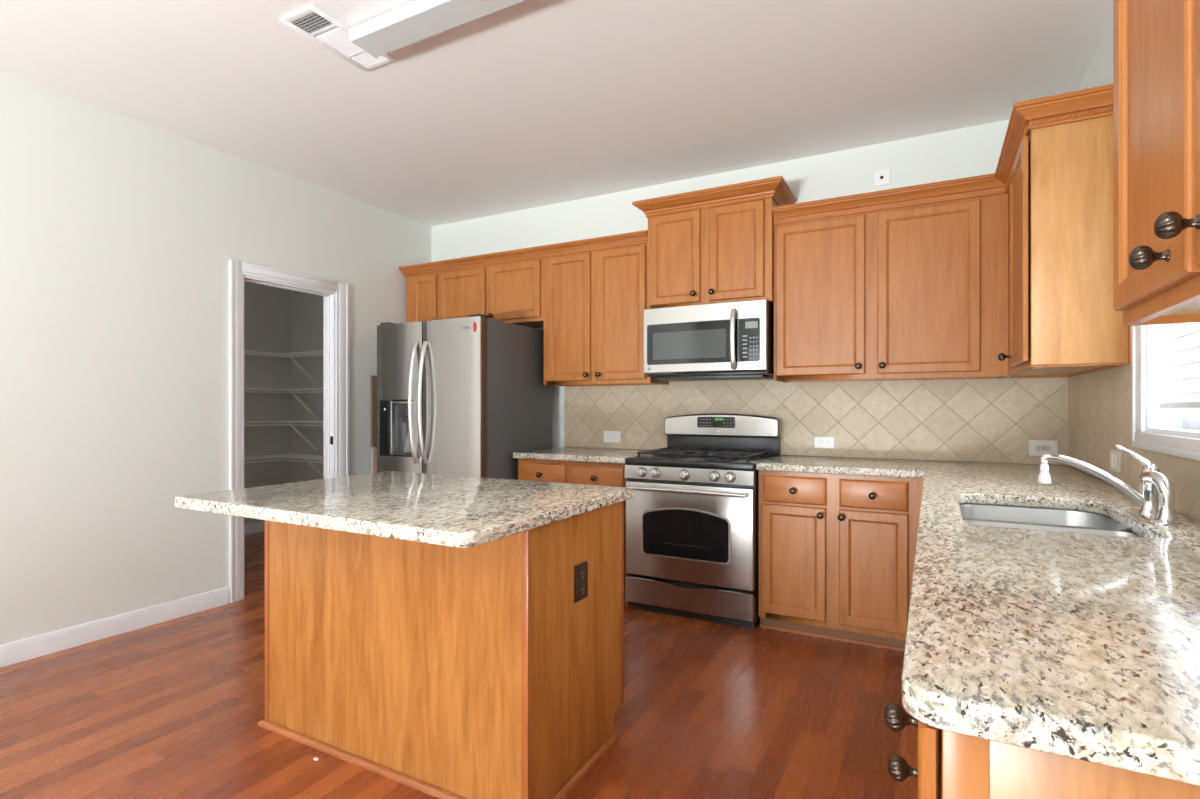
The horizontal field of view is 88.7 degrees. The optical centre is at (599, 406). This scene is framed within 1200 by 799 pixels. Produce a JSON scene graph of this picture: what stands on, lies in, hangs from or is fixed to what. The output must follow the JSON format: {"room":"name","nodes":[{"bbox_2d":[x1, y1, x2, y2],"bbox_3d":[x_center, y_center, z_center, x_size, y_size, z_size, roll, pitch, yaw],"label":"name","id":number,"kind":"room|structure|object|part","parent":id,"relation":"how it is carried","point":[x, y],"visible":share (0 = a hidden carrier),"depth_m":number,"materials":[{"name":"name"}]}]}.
{"room":"kitchen","nodes":[
{"label":"kitchen","id":0,"kind":"room"},
{"bbox_2d":[0,72,431,644],"bbox_3d":[-3.425,-0.176,1.888,0.110,2.800,8.000,0,0,28],"label":"wall","id":1,"kind":"structure","parent":0,"point":[119,234],"depth_m":3.34,"materials":[{"name":"paint"}]},
{"bbox_2d":[0,587,228,667],"bbox_3d":[-3.791,1.173,1.079,0.014,0.102,6.230,0,0,28],"label":"baseboard","id":2,"kind":"structure","parent":1,"relation":"attached to","point":[14,652],"depth_m":3.25,"materials":[{"name":"white wood"}]},
{"bbox_2d":[244,521,264,534],"bbox_3d":[-2.986,1.173,4.712,1.800,0.102,2.588,0,0,28],"label":"baseboard","id":3,"kind":"structure","parent":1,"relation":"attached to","point":[256,527],"depth_m":5.93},
{"bbox_2d":[229,259,348,602],"bbox_3d":[-2.144,0.154,4.240,0.133,2.140,0.883,0,0,28],"label":"door frame","id":4,"kind":"structure","parent":1,"relation":"in","point":[336,294],"depth_m":4.10,"materials":[{"name":"white wood"}]},
{"bbox_3d":[-2.286,0.154,3.860,0.021,2.140,0.080,0,0,28],"label":"casing","id":5,"kind":"part","parent":4,"relation":"part of","materials":[{"name":"white wood"}]},
{"bbox_3d":[-1.911,0.154,4.555,0.021,2.140,0.107,0,0,28],"label":"casing","id":6,"kind":"part","parent":4,"relation":"part of","materials":[{"name":"white wood"}]},
{"bbox_2d":[370,375,376,472],"bbox_3d":[-1.693,0.439,4.948,0.029,1.362,0.368,0,0,28],"label":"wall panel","id":7,"kind":"object","parent":1,"relation":"attached to","point":[373,379],"visible":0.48,"depth_m":4.80,"materials":[{"name":"brown wood"}]},
{"bbox_2d":[244,282,290,523],"bbox_3d":[-3.819,-0.176,5.169,0.100,2.800,2.600,0,0,28],"label":"wall","id":8,"kind":"structure","parent":0,"point":[267,309],"depth_m":6.05,"materials":[{"name":"paint"}]},
{"bbox_2d":[244,453,323,476],"bbox_3d":[-2.975,0.623,4.734,1.789,0.297,2.538,0,0,28],"label":"wire shelf","id":9,"kind":"object","parent":8,"relation":"attached to","point":[305,457],"visible":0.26,"depth_m":5.78,"materials":[{"name":"white metal"}]},
{"bbox_2d":[244,350,323,384],"bbox_3d":[-2.975,-0.357,4.734,1.789,0.297,2.538,0,0,28],"label":"wire shelf","id":10,"kind":"object","parent":8,"relation":"attached to","point":[256,353],"visible":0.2,"depth_m":5.80,"materials":[{"name":"white metal"}]},
{"bbox_2d":[244,388,323,419],"bbox_3d":[-2.975,-0.017,4.734,1.789,0.297,2.538,0,0,28],"label":"wire shelf","id":11,"kind":"object","parent":8,"relation":"attached to","point":[314,390],"visible":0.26,"depth_m":5.78,"materials":[{"name":"white metal"}]},
{"bbox_2d":[244,421,323,449],"bbox_3d":[-2.975,0.288,4.734,1.789,0.297,2.538,0,0,28],"label":"wire shelf","id":12,"kind":"object","parent":8,"relation":"attached to","point":[288,422],"visible":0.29,"depth_m":5.77,"materials":[{"name":"white metal"}]},
{"bbox_2d":[0,531,917,798],"bbox_3d":[-2.232,1.264,1.255,6.650,0.080,8.220,0,0,28],"label":"floor","id":13,"kind":"structure","parent":0,"point":[170,709],"depth_m":2.42,"materials":[{"name":"brown wood"}]},
{"bbox_2d":[257,501,622,798],"bbox_3d":[-0.591,0.787,2.367,1.266,0.874,0.707,0,0,28],"label":"kitchen island","id":14,"kind":"object","parent":13,"relation":"on","point":[439,671],"visible":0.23,"depth_m":2.01,"materials":[{"name":"brown wood"}]},
{"bbox_3d":[-0.746,0.787,2.079,1.181,0.874,0.012,0,0,28],"label":"panel","id":15,"kind":"part","parent":14,"relation":"part of","materials":[{"name":"brown wood"}]},
{"bbox_2d":[175,471,633,547],"bbox_3d":[-0.668,0.329,2.227,1.305,0.038,0.965,0,0,28],"label":"island countertop","id":16,"kind":"structure","parent":14,"relation":"on","point":[438,509],"depth_m":1.99,"materials":[{"name":"stone"}]},
{"bbox_3d":[-0.622,1.215,2.308,1.266,0.019,0.574,0,0,28],"label":"shoe moulding","id":17,"kind":"part","parent":14,"relation":"part of","materials":[{"name":"brown wood"}]},
{"bbox_3d":[-0.070,0.787,2.063,0.020,0.874,0.615,0,0,28],"label":"panel","id":18,"kind":"part","parent":14,"relation":"part of","materials":[{"name":"brown wood"}]},
{"bbox_2d":[574,561,587,602],"bbox_3d":[-0.061,0.584,2.047,0.009,0.122,0.083,0,0,28],"label":"power outlet","id":19,"kind":"object","parent":14,"relation":"attached to","point":[580,570],"visible":1,"depth_m":2.04,"materials":[{"name":"brown plastic"}]},
{"bbox_2d":[579,567,584,579],"bbox_3d":[-0.059,0.557,2.046,0.002,0.038,0.035,0,0,28],"label":"socket","id":20,"kind":"object","parent":19,"relation":"attached to","point":[581,569],"depth_m":2.04,"materials":[{"name":"brown plastic"}]},
{"bbox_2d":[579,584,584,595],"bbox_3d":[-0.059,0.611,2.046,0.002,0.038,0.035,0,0,28],"label":"socket","id":21,"kind":"object","parent":19,"relation":"attached to","point":[581,586],"depth_m":2.04,"materials":[{"name":"brown plastic"}]},
{"bbox_2d":[377,314,551,479],"bbox_3d":[-0.987,0.311,4.455,0.932,1.806,0.926,0,0,28],"label":"refrigerator","id":22,"kind":"object","parent":13,"relation":"on","point":[456,396],"visible":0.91,"depth_m":4.11,"materials":[{"name":"grey metal"}]},
{"bbox_3d":[-1.404,0.149,4.245,0.310,0.394,0.021,0,0,28],"label":"control panel","id":23,"kind":"part","parent":22,"relation":"part of","materials":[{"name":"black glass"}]},
{"bbox_3d":[-1.352,0.147,4.239,0.200,0.369,0.063,0,0,28],"label":"recess trim","id":24,"kind":"part","parent":22,"relation":"part of","materials":[{"name":"metal"}]},
{"bbox_3d":[-1.378,0.276,4.261,0.429,1.697,0.067,0,0,28],"label":"door","id":25,"kind":"part","parent":22,"relation":"part of","materials":[{"name":"metal"}]},
{"bbox_3d":[-1.256,-0.026,4.122,0.031,0.820,0.084,0,0,28],"label":"handle","id":26,"kind":"part","parent":22,"relation":"part of","materials":[{"name":"metal"}]},
{"bbox_3d":[-1.181,-0.026,4.081,0.031,0.820,0.084,0,0,28],"label":"handle","id":27,"kind":"part","parent":22,"relation":"part of","materials":[{"name":"metal"}]},
{"bbox_3d":[-0.966,0.276,4.038,0.493,1.697,0.067,0,0,28],"label":"door","id":28,"kind":"part","parent":22,"relation":"part of","materials":[{"name":"metal"}]},
{"bbox_2d":[518,458,629,604],"bbox_3d":[-0.060,0.787,4.215,0.816,0.875,0.705,0,0,28],"label":"base cabinet","id":29,"kind":"object","parent":13,"relation":"on","point":[572,472],"visible":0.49,"depth_m":3.91,"materials":[{"name":"brown wood"}]},
{"bbox_3d":[-0.384,0.447,4.053,0.368,0.144,0.019,0,0,28],"label":"drawer","id":30,"kind":"part","parent":29,"relation":"part of","materials":[{"name":"brown wood"}]},
{"bbox_2d":[513,447,646,463],"bbox_3d":[-0.059,0.329,4.229,0.844,0.038,0.676,0,0,28],"label":"countertop","id":31,"kind":"structure","parent":29,"relation":"on","point":[603,455],"depth_m":4.05,"materials":[{"name":"stone"}]},
{"bbox_3d":[-0.023,0.447,3.857,0.382,0.144,0.019,0,0,28],"label":"drawer","id":32,"kind":"part","parent":29,"relation":"part of","materials":[{"name":"brown wood"}]},
{"bbox_3d":[-0.023,0.829,3.857,0.382,0.594,0.019,0,0,28],"label":"door","id":33,"kind":"part","parent":29,"relation":"part of","materials":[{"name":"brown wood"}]},
{"bbox_2d":[625,413,781,628],"bbox_3d":[0.642,0.635,3.793,0.782,1.178,0.758,0,0,28],"label":"gas range","id":34,"kind":"object","parent":13,"relation":"on","point":[692,515],"visible":0.99,"depth_m":3.54,"materials":[{"name":"silver metal"}]},
{"bbox_3d":[0.241,0.390,3.628,0.052,0.052,0.040,0,0,28],"label":"knob","id":35,"kind":"part","parent":34,"relation":"part of","materials":[{"name":"metal"}]},
{"bbox_3d":[0.318,0.390,3.586,0.052,0.052,0.040,0,0,28],"label":"knob","id":36,"kind":"part","parent":34,"relation":"part of","materials":[{"name":"metal"}]},
{"bbox_3d":[0.476,0.390,3.501,0.052,0.052,0.040,0,0,28],"label":"knob","id":37,"kind":"part","parent":34,"relation":"part of","materials":[{"name":"metal"}]},
{"bbox_3d":[0.469,0.480,3.473,0.711,0.026,0.031,0,0,28],"label":"handle","id":38,"kind":"part","parent":34,"relation":"part of","materials":[{"name":"metal"}]},
{"bbox_3d":[0.484,0.730,3.521,0.538,0.296,0.003,0,0,28],"label":"window trim","id":39,"kind":"part","parent":34,"relation":"part of","materials":[{"name":"glass"}]},
{"bbox_3d":[0.501,1.097,3.534,0.772,0.151,0.042,0,0,28],"label":"storage drawer","id":40,"kind":"part","parent":34,"relation":"part of","materials":[{"name":"metal"}]},
{"bbox_3d":[0.500,0.392,3.532,0.776,0.079,0.046,0,0,28],"label":"control panel","id":41,"kind":"part","parent":34,"relation":"part of","materials":[{"name":"metal"}]},
{"bbox_3d":[0.502,0.727,3.535,0.774,0.558,0.038,0,0,28],"label":"oven door","id":42,"kind":"part","parent":34,"relation":"part of","materials":[{"name":"metal"}]},
{"bbox_2d":[625,447,778,470],"bbox_3d":[0.647,0.312,3.804,0.780,0.077,0.649,0,0,28],"label":"cooktop","id":43,"kind":"object","parent":34,"relation":"in","point":[668,458],"depth_m":3.62,"materials":[{"name":"black metal"}]},
{"bbox_3d":[0.630,0.390,3.417,0.052,0.052,0.040,0,0,28],"label":"knob","id":44,"kind":"part","parent":34,"relation":"part of","materials":[{"name":"metal"}]},
{"bbox_3d":[0.767,0.105,4.066,0.258,0.071,0.002,0,0,28],"label":"display panel","id":45,"kind":"part","parent":34,"relation":"part of","materials":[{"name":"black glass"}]},
{"bbox_3d":[0.711,0.390,3.373,0.052,0.052,0.040,0,0,28],"label":"knob","id":46,"kind":"part","parent":34,"relation":"part of","materials":[{"name":"metal"}]},
{"bbox_2d":[759,470,923,651],"bbox_3d":[1.383,0.787,3.436,0.846,0.875,0.705,0,0,28],"label":"base cabinet","id":47,"kind":"object","parent":13,"relation":"on","point":[837,551],"visible":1,"depth_m":3.19,"materials":[{"name":"brown wood"}]},
{"bbox_3d":[1.023,0.447,3.256,0.037,0.037,0.046,0,0,28],"label":"knob","id":48,"kind":"part","parent":47,"relation":"part of","materials":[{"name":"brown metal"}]},
{"bbox_3d":[1.034,0.829,3.287,0.332,0.594,0.019,0,0,28],"label":"door","id":49,"kind":"part","parent":47,"relation":"part of","materials":[{"name":"brown wood"}]},
{"bbox_3d":[1.038,0.447,3.285,0.327,0.144,0.019,0,0,28],"label":"drawer","id":50,"kind":"part","parent":47,"relation":"part of","materials":[{"name":"brown wood"}]},
{"bbox_3d":[1.144,0.567,3.191,0.037,0.037,0.046,0,0,28],"label":"knob","id":51,"kind":"part","parent":47,"relation":"part of","materials":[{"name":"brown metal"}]},
{"bbox_3d":[1.261,1.216,3.210,0.846,0.016,0.012,0,0,28],"label":"shoe moulding","id":52,"kind":"part","parent":47,"relation":"part of","materials":[{"name":"brown wood"}]},
{"bbox_3d":[1.235,0.567,3.142,0.037,0.037,0.046,0,0,28],"label":"knob","id":53,"kind":"part","parent":47,"relation":"part of","materials":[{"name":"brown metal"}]},
{"bbox_3d":[1.363,0.447,3.072,0.037,0.037,0.046,0,0,28],"label":"knob","id":54,"kind":"part","parent":47,"relation":"part of","materials":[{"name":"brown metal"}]},
{"bbox_3d":[1.379,0.447,3.101,0.319,0.144,0.019,0,0,28],"label":"drawer","id":55,"kind":"part","parent":47,"relation":"part of","materials":[{"name":"brown wood"}]},
{"bbox_3d":[1.379,0.829,3.101,0.319,0.594,0.019,0,0,28],"label":"door","id":56,"kind":"part","parent":47,"relation":"part of","materials":[{"name":"brown wood"}]},
{"bbox_2d":[936,728,938,798],"bbox_3d":[0.969,0.787,1.128,0.653,0.875,0.558,0,0,28],"label":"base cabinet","id":57,"kind":"object","parent":13,"relation":"on","point":[937,729],"visible":0.02,"depth_m":1.04,"materials":[{"name":"brown wood"}]},
{"bbox_3d":[0.625,0.829,1.159,0.019,0.594,0.255,0,0,28],"label":"door","id":58,"kind":"part","parent":57,"relation":"part of","materials":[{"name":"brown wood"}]},
{"bbox_3d":[0.708,0.754,1.269,0.019,0.809,0.558,0,0,28],"label":"frame","id":59,"kind":"part","parent":57,"relation":"part of","materials":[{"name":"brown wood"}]},
{"bbox_2d":[884,703,1199,798],"bbox_3d":[0.723,0.787,0.726,0.704,0.875,0.380,0,0,28],"label":"base cabinet","id":60,"kind":"object","parent":13,"relation":"on","point":[970,767],"visible":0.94,"depth_m":0.67,"materials":[{"name":"brown wood"}]},
{"bbox_3d":[0.432,0.447,0.879,0.046,0.037,0.037,0,0,28],"label":"knob","id":61,"kind":"part","parent":60,"relation":"part of","materials":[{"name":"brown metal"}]},
{"bbox_3d":[0.475,0.567,0.959,0.046,0.037,0.037,0,0,28],"label":"knob","id":62,"kind":"part","parent":60,"relation":"part of","materials":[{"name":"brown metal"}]},
{"bbox_3d":[0.464,0.447,0.869,0.019,0.144,0.346,0,0,28],"label":"drawer","id":63,"kind":"part","parent":60,"relation":"part of","materials":[{"name":"brown wood"}]},
{"bbox_3d":[0.488,0.754,0.862,0.019,0.809,0.364,0,0,28],"label":"frame","id":64,"kind":"part","parent":60,"relation":"part of","materials":[{"name":"brown wood"}]},
{"bbox_3d":[0.669,0.787,0.550,0.632,0.874,0.012,0,0,28],"label":"panel","id":65,"kind":"part","parent":60,"relation":"part of","materials":[{"name":"brown wood"}]},
{"bbox_3d":[1.333,0.787,1.802,0.653,0.875,0.970,0,0,28],"label":"base cabinet","id":66,"kind":"object","parent":13,"relation":"on","visible":0},
{"bbox_2d":[756,455,1199,785],"bbox_3d":[1.048,0.329,2.152,1.482,0.038,3.279,0,0,28],"label":"countertop","id":67,"kind":"structure","parent":66,"relation":"on","point":[1105,670],"depth_m":0.89,"materials":[{"name":"stone"}]},
{"bbox_2d":[959,504,1141,537],"bbox_3d":[1.306,0.447,1.824,0.463,0.192,0.729,0,0,28],"label":"sink","id":68,"kind":"object","parent":67,"relation":"in","point":[1060,520],"visible":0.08,"depth_m":2.06,"materials":[{"name":"metal"}]},
{"bbox_3d":[1.219,0.445,1.663,0.463,0.188,0.363,0,0,28],"label":"bowl","id":69,"kind":"part","parent":68,"relation":"part of","materials":[{"name":"metal"}]},
{"bbox_2d":[1038,444,1176,525],"bbox_3d":[1.431,0.209,1.755,0.292,0.202,0.230,0,0,28],"label":"faucet","id":70,"kind":"object","parent":67,"relation":"on","point":[1156,497],"visible":1,"depth_m":1.70,"materials":[{"name":"silver metal"}]},
{"bbox_3d":[1.423,0.209,1.771,0.249,0.142,0.025,0,0,28],"label":"spout","id":71,"kind":"part","parent":70,"relation":"part of","materials":[{"name":"silver metal"}]},
{"bbox_3d":[1.503,0.144,1.727,0.088,0.072,0.034,0,0,28],"label":"lever","id":72,"kind":"part","parent":70,"relation":"part of","materials":[{"name":"silver metal"}]},
{"bbox_3d":[1.529,0.305,1.702,0.060,0.010,0.230,0,0,28],"label":"plate","id":73,"kind":"part","parent":70,"relation":"part of","materials":[{"name":"silver metal"}]},
{"bbox_2d":[0,0,1112,226],"bbox_3d":[-2.232,-1.616,1.255,6.650,0.080,8.220,0,0,28],"label":"ceiling","id":74,"kind":"structure","parent":0,"point":[526,104],"depth_m":2.94,"materials":[{"name":"paint"}]},
{"bbox_2d":[280,4,396,71],"bbox_3d":[-1.112,-1.571,2.640,0.206,0.008,0.430,0,0,28],"label":"ceiling vent","id":75,"kind":"object","parent":74,"relation":"in","point":[312,22],"visible":0.88,"depth_m":2.59,"materials":[{"name":"grey plastic"}]},
{"bbox_2d":[293,13,331,33],"bbox_3d":[-1.179,-1.571,2.515,0.144,0.004,0.084,0,0,28],"label":"grille","id":76,"kind":"object","parent":75,"relation":"attached to","point":[306,23],"depth_m":2.52,"materials":[{"name":"white metal"}]},
{"bbox_2d":[349,0,524,58],"bbox_3d":[-0.470,-1.544,2.318,1.218,0.063,0.144,0,0,28],"label":"ceiling light","id":77,"kind":"object","parent":74,"relation":"attached to","point":[418,20],"visible":1,"depth_m":2.43,"materials":[{"name":"white plastic"}]},
{"bbox_2d":[291,119,1066,482],"bbox_3d":[-0.311,-0.176,4.814,6.650,2.800,0.132,0,0,28],"label":"wall","id":78,"kind":"structure","parent":0,"point":[971,151],"depth_m":4.53,"materials":[{"name":"paint"}]},
{"bbox_2d":[406,272,438,322],"bbox_3d":[-1.373,-0.861,5.130,0.357,0.480,0.342,0,0,28],"label":"upper cabinet","id":79,"kind":"object","parent":78,"relation":"attached to","point":[422,290],"visible":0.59,"depth_m":4.98,"materials":[{"name":"brown wood"}]},
{"bbox_2d":[439,258,543,327],"bbox_3d":[-0.786,-0.861,4.787,0.998,0.480,0.388,0,0,28],"label":"upper cabinet","id":80,"kind":"object","parent":78,"relation":"attached to","point":[509,292],"visible":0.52,"depth_m":4.62,"materials":[{"name":"brown wood"}]},
{"bbox_3d":[-1.074,-0.854,4.785,0.452,0.410,0.019,0,0,28],"label":"door","id":81,"kind":"part","parent":80,"relation":"part of","materials":[{"name":"brown wood"}]},
{"bbox_3d":[-0.635,-0.854,4.548,0.460,0.410,0.019,0,0,28],"label":"door","id":82,"kind":"part","parent":80,"relation":"part of","materials":[{"name":"brown wood"}]},
{"bbox_2d":[399,230,647,276],"bbox_3d":[-0.596,-1.112,4.691,2.252,0.072,0.374,0,0,28],"label":"crown molding","id":83,"kind":"structure","parent":80,"relation":"attached to","point":[639,237],"depth_m":4.45,"materials":[{"name":"brown wood"}]},
{"bbox_3d":[-0.768,-0.644,4.822,0.966,0.016,0.294,0,0,28],"label":"panel","id":84,"kind":"part","parent":80,"relation":"part of","materials":[{"name":"brown wood"}]},
{"bbox_2d":[544,243,668,385],"bbox_3d":[0.023,-0.627,4.350,0.840,0.947,0.388,0,0,28],"label":"upper cabinet","id":85,"kind":"object","parent":78,"relation":"attached to","point":[595,302],"visible":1,"depth_m":4.24,"materials":[{"name":"brown wood"}]},
{"bbox_3d":[-0.224,-0.622,4.326,0.359,0.883,0.019,0,0,28],"label":"door","id":86,"kind":"part","parent":85,"relation":"part of","materials":[{"name":"brown wood"}]},
{"bbox_3d":[0.143,-0.622,4.128,0.359,0.883,0.019,0,0,28],"label":"door","id":87,"kind":"part","parent":85,"relation":"part of","materials":[{"name":"brown wood"}]},
{"bbox_2d":[648,198,777,308],"bbox_3d":[0.734,-0.935,3.941,0.797,0.622,0.433,0,0,28],"label":"upper cabinet","id":88,"kind":"object","parent":78,"relation":"attached to","point":[724,253],"visible":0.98,"depth_m":3.77,"materials":[{"name":"brown wood"}]},
{"bbox_3d":[0.475,-0.938,3.898,0.337,0.573,0.019,0,0,28],"label":"door","id":89,"kind":"part","parent":88,"relation":"part of","materials":[{"name":"brown wood"}]},
{"bbox_2d":[644,299,773,381],"bbox_3d":[0.710,-0.397,3.905,0.774,0.450,0.501,0,0,28],"label":"microwave","id":90,"kind":"object","parent":88,"relation":"attached to","point":[724,341],"visible":0.98,"depth_m":3.71,"materials":[{"name":"silver metal"}]},
{"bbox_3d":[0.556,-0.413,3.790,0.612,0.418,0.048,0,0,28],"label":"door","id":91,"kind":"part","parent":90,"relation":"part of","materials":[{"name":"metal"}]},
{"bbox_3d":[0.782,-0.398,3.612,0.031,0.357,0.053,0,0,28],"label":"handle","id":92,"kind":"part","parent":90,"relation":"part of","materials":[{"name":"metal"}]},
{"bbox_2d":[632,176,796,217],"bbox_3d":[0.731,-1.277,3.936,0.950,0.092,0.442,0,0,28],"label":"crown molding","id":93,"kind":"structure","parent":88,"relation":"attached to","point":[777,188],"depth_m":3.75,"materials":[{"name":"brown wood"}]},
{"bbox_3d":[0.823,-0.938,3.710,0.334,0.573,0.019,0,0,28],"label":"door","id":94,"kind":"part","parent":88,"relation":"part of","materials":[{"name":"brown wood"}]},
{"bbox_2d":[564,377,1067,464],"bbox_3d":[1.101,0.062,3.985,3.120,0.495,0.008,0,0,28],"label":"tile backsplash","id":95,"kind":"structure","parent":78,"relation":"attached to","point":[972,420],"depth_m":3.72,"materials":[{"name":"beige tile"}]},
{"bbox_2d":[604,431,619,442],"bbox_3d":[0.087,0.223,4.521,0.138,0.084,0.010,0,0,28],"label":"light switch","id":96,"kind":"object","parent":95,"relation":"attached to","point":[609,436],"visible":1,"depth_m":4.52,"materials":[{"name":"white plastic"}]},
{"bbox_2d":[814,437,834,448],"bbox_3d":[1.394,0.224,3.816,0.120,0.072,0.009,0,0,28],"label":"power outlet","id":97,"kind":"object","parent":95,"relation":"attached to","point":[819,442],"visible":1,"depth_m":3.81,"materials":[{"name":"white plastic"}]},
{"bbox_2d":[1029,440,1057,455],"bbox_3d":[2.373,0.223,3.288,0.128,0.084,0.009,0,0,28],"label":"power outlet","id":98,"kind":"object","parent":95,"relation":"attached to","point":[1036,447],"visible":0.94,"depth_m":3.29,"materials":[{"name":"white plastic"}]},
{"bbox_2d":[1036,445,1050,451],"bbox_3d":[2.372,0.223,3.285,0.068,0.034,0.002,0,0,28],"label":"socket","id":99,"kind":"object","parent":98,"relation":"attached to","point":[1039,448],"depth_m":3.28,"materials":[{"name":"beige plastic"}]},
{"bbox_2d":[874,169,889,186],"bbox_3d":[1.686,-1.367,3.669,0.088,0.090,0.009,0,0,28],"label":"cable plate","id":100,"kind":"object","parent":78,"relation":"attached to","point":[882,177],"visible":1,"depth_m":3.67,"materials":[{"name":"white plastic"}]},
{"bbox_2d":[774,193,1007,382],"bbox_3d":[1.610,-0.627,3.494,1.168,0.947,0.388,0,0,28],"label":"upper cabinet","id":101,"kind":"object","parent":78,"relation":"attached to","point":[920,292],"visible":1,"depth_m":3.34,"materials":[{"name":"brown wood"}]},
{"bbox_3d":[1.258,-0.622,3.526,0.487,0.883,0.019,0,0,28],"label":"door","id":102,"kind":"part","parent":101,"relation":"part of","materials":[{"name":"brown wood"}]},
{"bbox_3d":[1.430,-0.224,3.397,0.037,0.037,0.046,0,0,28],"label":"knob","id":103,"kind":"part","parent":101,"relation":"part of","materials":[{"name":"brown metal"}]},
{"bbox_3d":[1.535,-0.224,3.340,0.037,0.037,0.046,0,0,28],"label":"knob","id":104,"kind":"part","parent":101,"relation":"part of","materials":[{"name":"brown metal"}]},
{"bbox_3d":[1.740,-0.622,3.266,0.483,0.883,0.019,0,0,28],"label":"door","id":105,"kind":"part","parent":101,"relation":"part of","materials":[{"name":"brown wood"}]},
{"bbox_2d":[1079,17,1195,519],"bbox_3d":[0.636,-0.176,-0.305,0.120,2.800,8.000,0,0,28],"label":"wall","id":106,"kind":"structure","parent":0,"point":[1100,71],"depth_m":2.63,"materials":[{"name":"paint"}]},
{"bbox_2d":[998,115,1131,378],"bbox_3d":[2.038,-0.632,2.815,0.374,0.957,1.153,0,0,28],"label":"upper cabinet","id":107,"kind":"object","parent":106,"relation":"attached to","point":[1063,321],"visible":0.96,"depth_m":2.35,"materials":[{"name":"brown wood"}]},
{"bbox_2d":[772,84,1112,224],"bbox_3d":[1.475,-1.124,2.924,1.468,0.092,0.870,0,0,28],"label":"crown molding","id":108,"kind":"structure","parent":107,"relation":"attached to","point":[1095,102],"depth_m":3.12,"materials":[{"name":"brown wood"}]},
{"bbox_3d":[1.855,-0.228,2.820,0.046,0.037,0.037,0,0,28],"label":"knob","id":109,"kind":"part","parent":107,"relation":"part of","materials":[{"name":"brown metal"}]},
{"bbox_3d":[1.786,-0.622,2.625,0.019,0.883,0.472,0,0,28],"label":"door","id":110,"kind":"part","parent":107,"relation":"part of","materials":[{"name":"brown wood"}]},
{"bbox_3d":[1.956,-0.632,2.885,0.019,0.957,1.108,0,0,28],"label":"frame","id":111,"kind":"part","parent":107,"relation":"part of","materials":[{"name":"brown wood"}]},
{"bbox_3d":[2.086,-1.089,2.815,0.274,0.016,1.076,0,0,28],"label":"panel","id":112,"kind":"part","parent":107,"relation":"part of","materials":[{"name":"brown wood"}]},
{"bbox_3d":[2.086,-0.177,2.815,0.274,0.016,1.076,0,0,28],"label":"panel","id":113,"kind":"part","parent":107,"relation":"part of","materials":[{"name":"brown wood"}]},
{"bbox_3d":[1.815,-0.636,2.325,0.301,0.949,0.012,0,0,28],"label":"panel","id":114,"kind":"part","parent":107,"relation":"part of","materials":[{"name":"brown wood"}]},
{"bbox_2d":[1068,339,1199,520],"bbox_3d":[1.700,0.033,1.802,0.008,0.553,3.279,0,0,28],"label":"tile backsplash","id":115,"kind":"structure","parent":106,"relation":"attached to","point":[1099,402],"depth_m":2.45,"materials":[{"name":"beige tile"}]},
{"bbox_2d":[1110,450,1120,472],"bbox_3d":[2.013,0.213,2.401,0.010,0.082,0.130,0,0,28],"label":"light switch","id":116,"kind":"object","parent":115,"relation":"attached to","point":[1115,456],"visible":1,"depth_m":2.37,"materials":[{"name":"beige plastic"}]},
{"bbox_2d":[1113,0,1199,325],"bbox_3d":[0.947,-0.630,0.795,0.375,0.942,0.830,0,0,28],"label":"upper cabinet","id":117,"kind":"object","parent":106,"relation":"attached to","point":[1156,43],"visible":1,"depth_m":1.01,"materials":[{"name":"brown wood"}]},
{"bbox_3d":[0.837,-0.228,0.937,0.046,0.037,0.037,0,0,28],"label":"knob","id":118,"kind":"part","parent":117,"relation":"part of","materials":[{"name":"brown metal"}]},
{"bbox_3d":[0.849,-0.630,0.848,0.019,0.942,0.830,0,0,28],"label":"frame","id":119,"kind":"part","parent":117,"relation":"part of","materials":[{"name":"brown wood"}]},
{"bbox_3d":[0.779,-0.246,0.830,0.046,0.037,0.037,0,0,28],"label":"knob","id":120,"kind":"part","parent":117,"relation":"part of","materials":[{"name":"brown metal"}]},
{"bbox_3d":[0.981,-0.182,0.776,0.282,0.016,0.798,0,0,28],"label":"panel","id":121,"kind":"part","parent":117,"relation":"part of","materials":[{"name":"brown wood"}]},
{"bbox_3d":[0.730,-0.626,0.669,0.019,0.876,0.373,0,0,28],"label":"door","id":122,"kind":"part","parent":117,"relation":"part of","materials":[{"name":"brown wood"}]},
{"bbox_2d":[1132,323,1199,460],"bbox_3d":[1.647,-0.390,1.593,0.144,1.068,1.227,0,0,28],"label":"window","id":123,"kind":"structure","parent":106,"relation":"in","point":[1170,431],"depth_m":2.05,"materials":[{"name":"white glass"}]},
{"bbox_2d":[1159,323,1199,408],"bbox_3d":[1.644,-0.407,1.595,0.060,0.826,1.006,0,0,28],"label":"window blind","id":124,"kind":"object","parent":123,"relation":"attached to","point":[1192,389],"visible":0.4,"depth_m":1.90,"materials":[{"name":"white plastic"}]},
{"bbox_3d":[1.645,-0.005,1.594,0.048,0.022,1.006,0,0,28],"label":"rail","id":125,"kind":"part","parent":124,"relation":"part of","materials":[{"name":"white plastic"}]},
{"bbox_3d":[1.693,-0.374,1.568,0.030,0.893,1.020,0,0,28],"label":"sash","id":126,"kind":"part","parent":123,"relation":"part of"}
]}

